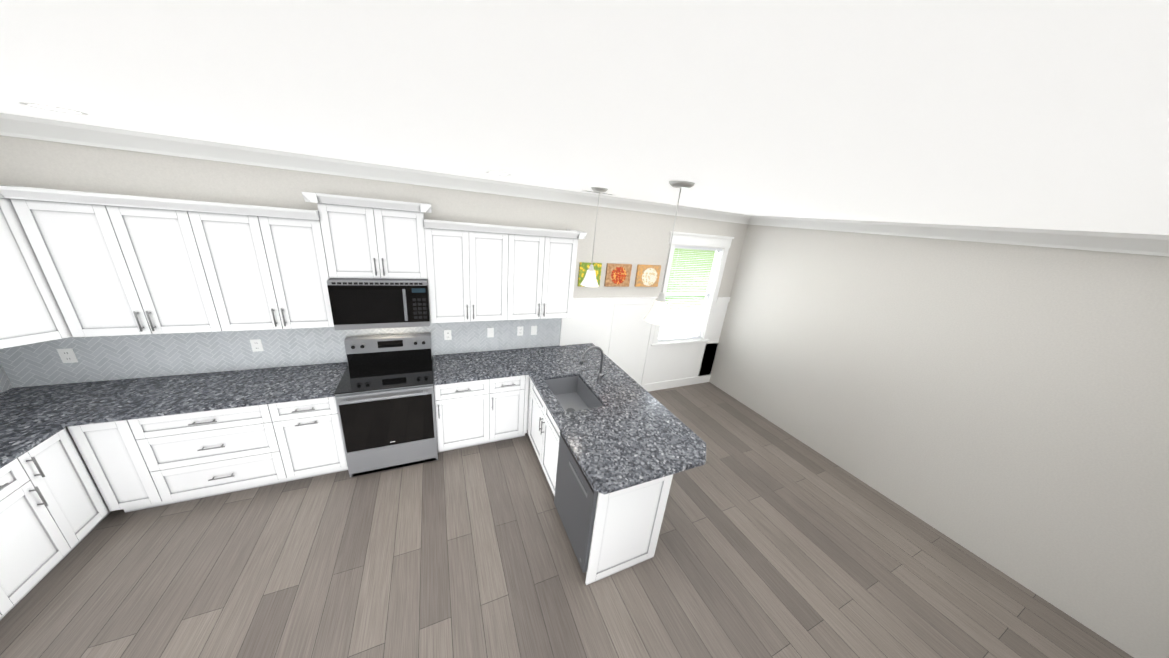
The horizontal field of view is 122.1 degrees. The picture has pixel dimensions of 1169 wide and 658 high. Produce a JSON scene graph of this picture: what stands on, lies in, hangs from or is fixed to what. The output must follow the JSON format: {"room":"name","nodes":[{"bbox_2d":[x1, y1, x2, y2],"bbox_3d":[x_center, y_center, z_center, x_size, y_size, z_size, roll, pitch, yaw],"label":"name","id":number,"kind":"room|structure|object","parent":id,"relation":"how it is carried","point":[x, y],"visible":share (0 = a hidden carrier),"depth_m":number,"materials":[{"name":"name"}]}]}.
{"room":"kitchen","nodes":[
{"label":"kitchen","id":0,"kind":"room"},
{"bbox_2d":[0,358,19,392],"bbox_3d":[-3.674,0.664,1.173,0.030,0.503,2.730,-3,21,-25],"label":"backsplash","id":1,"kind":"structure","parent":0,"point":[6,383],"depth_m":2.37,"materials":[{"name":"white tile"}]},
{"bbox_2d":[0,135,747,376],"bbox_3d":[-0.971,-0.211,3.803,7.420,2.780,0.100,-3,21,-25],"label":"wall","id":2,"kind":"structure","parent":0,"point":[633,238],"depth_m":2.79,"materials":[{"name":"beige paint"}]},
{"bbox_2d":[0,185,83,348],"bbox_3d":[-3.740,-0.378,1.952,0.666,0.970,0.666,-3,21,-25],"label":"upper cabinet","id":3,"kind":"object","parent":2,"relation":"attached to","point":[34,308],"depth_m":2.05,"materials":[{"name":"white wood"}]},
{"bbox_2d":[16,186,231,336],"bbox_3d":[-3.212,-0.467,2.365,0.858,0.970,0.335,-3,21,-25],"label":"upper cabinet","id":4,"kind":"object","parent":2,"relation":"attached to","point":[80,264],"depth_m":2.24,"materials":[{"name":"white wood"}]},
{"bbox_2d":[196,201,333,330],"bbox_3d":[-2.568,-0.507,2.668,0.798,0.970,0.319,-3,21,-25],"label":"upper cabinet","id":5,"kind":"object","parent":2,"relation":"attached to","point":[272,262],"depth_m":2.54,"materials":[{"name":"white wood"}]},
{"bbox_2d":[0,318,560,386],"bbox_3d":[-2.275,0.090,3.230,4.341,0.503,0.008,-3,21,-25],"label":"backsplash","id":6,"kind":"structure","parent":2,"relation":"attached to","point":[104,358],"depth_m":2.83,"materials":[{"name":"white tile"}]},
{"bbox_2d":[57,348,77,362],"bbox_3d":[-3.942,0.204,2.465,0.075,0.118,0.007,-3,21,-25],"label":"electrical outlet plate","id":7,"kind":"object","parent":6,"relation":"attached to","point":[67,355],"depth_m":2.46,"materials":[{"name":"white plastic"}]},
{"bbox_2d":[250,339,263,351],"bbox_3d":[-2.957,0.149,2.917,0.075,0.118,0.007,-3,21,-25],"label":"electrical outlet plate","id":8,"kind":"object","parent":6,"relation":"attached to","point":[256,344],"depth_m":2.91,"materials":[{"name":"white plastic"}]},
{"bbox_2d":[444,330,451,339],"bbox_3d":[-1.513,0.067,3.578,0.075,0.118,0.007,-3,21,-25],"label":"electrical outlet plate","id":9,"kind":"object","parent":6,"relation":"attached to","point":[447,333],"depth_m":3.57,"materials":[{"name":"white plastic"}]},
{"bbox_2d":[487,328,493,337],"bbox_3d":[-1.095,0.043,3.769,0.075,0.118,0.008,-3,21,-25],"label":"electrical outlet plate","id":10,"kind":"object","parent":6,"relation":"attached to","point":[490,331],"depth_m":3.76,"materials":[{"name":"white plastic"}]},
{"bbox_2d":[517,326,523,335],"bbox_3d":[-0.777,0.025,3.915,0.075,0.118,0.007,-3,21,-25],"label":"electrical outlet plate","id":11,"kind":"object","parent":6,"relation":"attached to","point":[519,329],"depth_m":3.91,"materials":[{"name":"white plastic"}]},
{"bbox_2d":[531,326,536,334],"bbox_3d":[-0.623,0.016,3.985,0.075,0.118,0.008,-3,21,-25],"label":"electrical outlet plate","id":12,"kind":"object","parent":6,"relation":"attached to","point":[533,328],"depth_m":3.98,"materials":[{"name":"white plastic"}]},
{"bbox_2d":[312,192,423,278],"bbox_3d":[-1.840,-0.811,2.896,0.745,0.666,0.319,-3,21,-25],"label":"upper cabinet","id":13,"kind":"object","parent":2,"relation":"attached to","point":[365,238],"depth_m":2.75,"materials":[{"name":"white wood"}]},
{"bbox_2d":[327,278,429,329],"bbox_3d":[-1.865,-0.272,3.021,0.739,0.431,0.449,-3,21,-25],"label":"microwave","id":14,"kind":"object","parent":13,"relation":"attached to","point":[356,303],"visible":1,"depth_m":2.85,"materials":[{"name":"grey metal"}]},
{"bbox_2d":[0,112,751,223],"bbox_3d":[-0.798,-1.426,3.286,6.990,0.125,0.095,-3,21,-25],"label":"crown molding","id":15,"kind":"structure","parent":2,"relation":"attached to","point":[20,126],"depth_m":2.60,"materials":[{"name":"white wood"}]},
{"bbox_2d":[420,217,515,322],"bbox_3d":[-1.164,-0.586,3.311,0.804,0.970,0.319,-3,21,-25],"label":"upper cabinet","id":16,"kind":"object","parent":2,"relation":"attached to","point":[470,268],"depth_m":3.16,"materials":[{"name":"white wood"}]},
{"bbox_2d":[516,227,579,319],"bbox_3d":[-0.538,-0.622,3.598,0.806,0.970,0.319,-3,21,-25],"label":"upper cabinet","id":17,"kind":"object","parent":2,"relation":"attached to","point":[545,258],"depth_m":3.48,"materials":[{"name":"white wood"}]},
{"bbox_2d":[578,262,601,286],"bbox_3d":[0.067,-0.678,4.036,0.294,0.295,0.030,-3,21,-25],"label":"picture","id":18,"kind":"object","parent":2,"relation":"attached to","point":[584,267],"visible":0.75,"depth_m":4.00},
{"bbox_2d":[604,263,631,286],"bbox_3d":[0.440,-0.699,4.207,0.362,0.295,0.030,-3,21,-25],"label":"picture","id":19,"kind":"object","parent":2,"relation":"attached to","point":[617,275],"visible":0.98,"depth_m":4.19},
{"bbox_2d":[559,297,730,391],"bbox_3d":[0.968,0.276,4.851,2.873,1.553,0.032,-3,21,-25],"label":"wainscoting","id":20,"kind":"structure","parent":2,"relation":"attached to","point":[619,331],"depth_m":4.72,"materials":[{"name":"white wood"}]},
{"bbox_2d":[634,264,660,286],"bbox_3d":[0.863,-0.723,4.401,0.370,0.295,0.030,-3,21,-25],"label":"picture","id":21,"kind":"object","parent":2,"relation":"attached to","point":[647,275],"visible":0.98,"depth_m":4.38},
{"bbox_2d":[651,231,733,350],"bbox_3d":[1.573,-0.526,4.870,1.160,1.745,0.150,-3,21,-25],"label":"window","id":22,"kind":"structure","parent":2,"relation":"in","point":[723,243],"depth_m":4.88,"materials":[{"name":"white"}]},
{"bbox_2d":[658,245,721,341],"bbox_3d":[1.569,-0.507,4.882,0.892,1.433,0.050,-3,21,-25],"label":"window blinds","id":23,"kind":"object","parent":22,"relation":"attached to","point":[689,248],"visible":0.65,"depth_m":4.92,"materials":[{"name":"white"}]},
{"bbox_2d":[0,382,1133,657],"bbox_3d":[0.591,2.530,0.731,7.420,0.050,8.440,-3,21,-25],"label":"floor","id":24,"kind":"structure","parent":0,"point":[774,540],"depth_m":2.40,"materials":[{"name":"brown wood"}]},
{"bbox_2d":[0,575,19,619],"bbox_3d":[-3.341,1.449,1.237,0.607,0.884,0.921,-3,21,-25],"label":"base cabinet","id":25,"kind":"object","parent":24,"relation":"on","point":[9,599],"depth_m":1.84,"materials":[{"name":"white wood"}]},
{"bbox_2d":[0,378,139,467],"bbox_3d":[-3.386,0.933,1.306,0.636,0.030,2.938,-3,21,-25],"label":"countertop","id":26,"kind":"structure","parent":25,"relation":"on","point":[31,415],"depth_m":2.24,"materials":[{"name":"grey stone"}]},
{"bbox_2d":[0,447,83,600],"bbox_3d":[-3.588,1.243,1.752,0.607,0.884,0.526,-3,21,-25],"label":"base cabinet","id":27,"kind":"object","parent":24,"relation":"on","point":[54,511],"depth_m":1.96,"materials":[{"name":"white wood"}]},
{"bbox_2d":[36,427,111,537],"bbox_3d":[-3.721,1.133,2.027,0.607,0.884,0.355,-3,21,-25],"label":"base cabinet","id":28,"kind":"object","parent":24,"relation":"on","point":[60,455],"depth_m":2.20,"materials":[{"name":"white wood"}]},
{"bbox_2d":[67,420,162,512],"bbox_3d":[-3.518,0.947,2.621,0.270,0.884,0.607,-3,21,-25],"label":"base cabinet","id":29,"kind":"object","parent":24,"relation":"on","point":[141,463],"depth_m":2.35,"materials":[{"name":"white wood"}]},
{"bbox_2d":[127,403,294,504],"bbox_3d":[-3.052,0.920,2.835,0.870,0.884,0.607,-3,21,-25],"label":"base cabinet","id":30,"kind":"object","parent":24,"relation":"on","point":[195,455],"depth_m":2.57,"materials":[{"name":"white wood"}]},
{"bbox_2d":[68,362,347,425],"bbox_3d":[-2.900,0.489,2.719,1.420,0.030,0.636,-3,21,-25],"label":"countertop","id":31,"kind":"structure","parent":30,"relation":"on","point":[146,397],"depth_m":2.62,"materials":[{"name":"grey stone"}]},
{"bbox_2d":[279,396,347,479],"bbox_3d":[-2.507,0.889,3.085,0.446,0.884,0.607,-3,21,-25],"label":"base cabinet","id":32,"kind":"object","parent":24,"relation":"on","point":[312,426],"depth_m":2.83,"materials":[{"name":"white wood"}]},
{"bbox_2d":[334,333,437,476],"bbox_3d":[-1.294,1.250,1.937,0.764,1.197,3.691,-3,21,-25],"label":"range","id":33,"kind":"object","parent":24,"relation":"on","point":[384,397],"visible":1,"depth_m":3.07,"materials":[{"name":"silver metal"}]},
{"bbox_2d":[433,372,498,452],"bbox_3d":[-1.348,0.824,3.616,0.575,0.884,0.607,-3,21,-25],"label":"base cabinet","id":34,"kind":"object","parent":24,"relation":"on","point":[465,411],"depth_m":3.34,"materials":[{"name":"white wood"}]},
{"bbox_2d":[495,375,529,441],"bbox_3d":[-0.972,0.802,3.787,0.482,0.884,0.607,-3,21,-25],"label":"base cabinet","id":35,"kind":"object","parent":24,"relation":"on","point":[511,393],"depth_m":3.54,"materials":[{"name":"white wood"}]},
{"bbox_2d":[433,349,527,384],"bbox_3d":[-1.148,0.390,3.521,0.901,0.030,0.636,-3,21,-25],"label":"countertop","id":36,"kind":"structure","parent":35,"relation":"on","point":[471,366],"depth_m":3.46,"materials":[{"name":"grey stone"}]},
{"bbox_2d":[516,348,619,494],"bbox_3d":[-0.334,0.646,3.029,0.115,0.030,2.308,-3,21,-25],"label":"countertop","id":37,"kind":"structure","parent":35,"relation":"on","point":[595,471],"depth_m":2.53,"materials":[{"name":"grey stone"}]},
{"bbox_2d":[527,376,602,486],"bbox_3d":[-0.142,1.047,3.334,0.619,0.884,0.997,-3,21,-25],"label":"base cabinet","id":38,"kind":"object","parent":24,"relation":"on","point":[572,393],"depth_m":3.34,"materials":[{"name":"white wood"}]},
{"bbox_2d":[528,346,579,379],"bbox_3d":[-0.404,0.379,3.773,0.360,0.030,0.808,-3,21,-25],"label":"countertop","id":39,"kind":"structure","parent":38,"relation":"on","point":[551,360],"depth_m":3.71,"materials":[{"name":"grey stone"}]},
{"bbox_2d":[556,343,705,476],"bbox_3d":[0.326,0.609,3.332,0.540,0.030,2.308,-3,21,-25],"label":"countertop","id":40,"kind":"structure","parent":38,"relation":"on","point":[673,445],"depth_m":2.91,"materials":[{"name":"grey stone"}]},
{"bbox_2d":[579,346,608,382],"bbox_3d":[0.094,0.371,3.271,0.307,0.412,0.108,-3,21,-25],"label":"faucet","id":41,"kind":"object","parent":40,"relation":"on","point":[599,377],"visible":1,"depth_m":3.29,"materials":[{"name":"grey metal"}]},
{"bbox_2d":[554,431,597,572],"bbox_3d":[0.157,1.333,2.617,0.602,0.876,0.640,-3,21,-25],"label":"dishwasher","id":42,"kind":"object","parent":24,"relation":"on","point":[575,498],"visible":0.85,"depth_m":2.40,"materials":[{"name":"grey metal"}]},
{"bbox_2d":[551,430,672,584],"bbox_3d":[0.186,1.319,2.652,0.619,0.884,0.728,-3,21,-25],"label":"base cabinet","id":43,"kind":"object","parent":24,"relation":"on","point":[626,527],"depth_m":2.34,"materials":[{"name":"white wood"}]},
{"bbox_2d":[568,403,667,489],"bbox_3d":[0.188,0.871,2.540,0.360,0.030,0.900,-3,21,-25],"label":"countertop","id":44,"kind":"structure","parent":43,"relation":"on","point":[630,432],"depth_m":2.44,"materials":[{"name":"grey stone"}]},
{"bbox_2d":[0,0,1168,234],"bbox_3d":[0.866,-0.129,-0.198,7.420,0.050,8.440,-3,21,-25],"label":"ceiling","id":45,"kind":"structure","parent":0,"point":[1042,114],"depth_m":0.69,"materials":[{"name":"white paint"}]},
{"bbox_2d":[19,102,88,114],"bbox_3d":[-2.608,-1.085,1.594,0.184,0.004,0.184,-3,21,-25],"label":"recessed light","id":46,"kind":"object","parent":45,"relation":"in","point":[53,108],"visible":0.98,"depth_m":1.59,"materials":[{"name":"white"}]},
{"bbox_2d":[580,187,607,286],"bbox_3d":[0.093,-0.839,3.014,0.185,0.875,0.185,-3,21,-25],"label":"pendant light","id":47,"kind":"object","parent":45,"relation":"hanging from","point":[589,279],"visible":1,"depth_m":3.08,"materials":[{"name":"silver metal"}]},
{"bbox_2d":[581,190,614,194],"bbox_3d":[0.143,-1.417,3.362,0.340,0.008,0.120,-3,21,-25],"label":"ceiling vent","id":48,"kind":"object","parent":45,"relation":"in","point":[598,192],"visible":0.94,"depth_m":3.32,"materials":[{"name":"white"}]},
{"bbox_2d":[644,181,694,324],"bbox_3d":[0.541,-0.467,2.081,0.185,0.875,0.185,-3,21,-25],"label":"pendant light","id":49,"kind":"object","parent":45,"relation":"hanging from","point":[657,314],"visible":1,"depth_m":2.15,"materials":[{"name":"silver metal"}]},
{"bbox_2d":[709,224,1168,657],"bbox_3d":[4.072,1.029,1.746,0.100,2.780,8.340,-3,21,-25],"label":"wall","id":50,"kind":"structure","parent":0,"point":[1004,408],"depth_m":2.79,"materials":[{"name":"beige paint"}]},
{"bbox_2d":[748,215,1168,256],"bbox_3d":[4.093,-0.230,1.312,0.095,0.125,8.240,-3,21,-25],"label":"crown molding","id":51,"kind":"structure","parent":50,"relation":"attached to","point":[1131,243],"depth_m":2.67,"materials":[{"name":"white wood"}]},
{"label":"outside","id":52,"kind":"structure","parent":0,"visible":0},
{"bbox_2d":[659,248,715,334],"bbox_3d":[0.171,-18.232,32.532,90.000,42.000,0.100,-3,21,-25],"label":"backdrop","id":53,"kind":"structure","parent":52,"point":[683,254],"depth_m":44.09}
]}

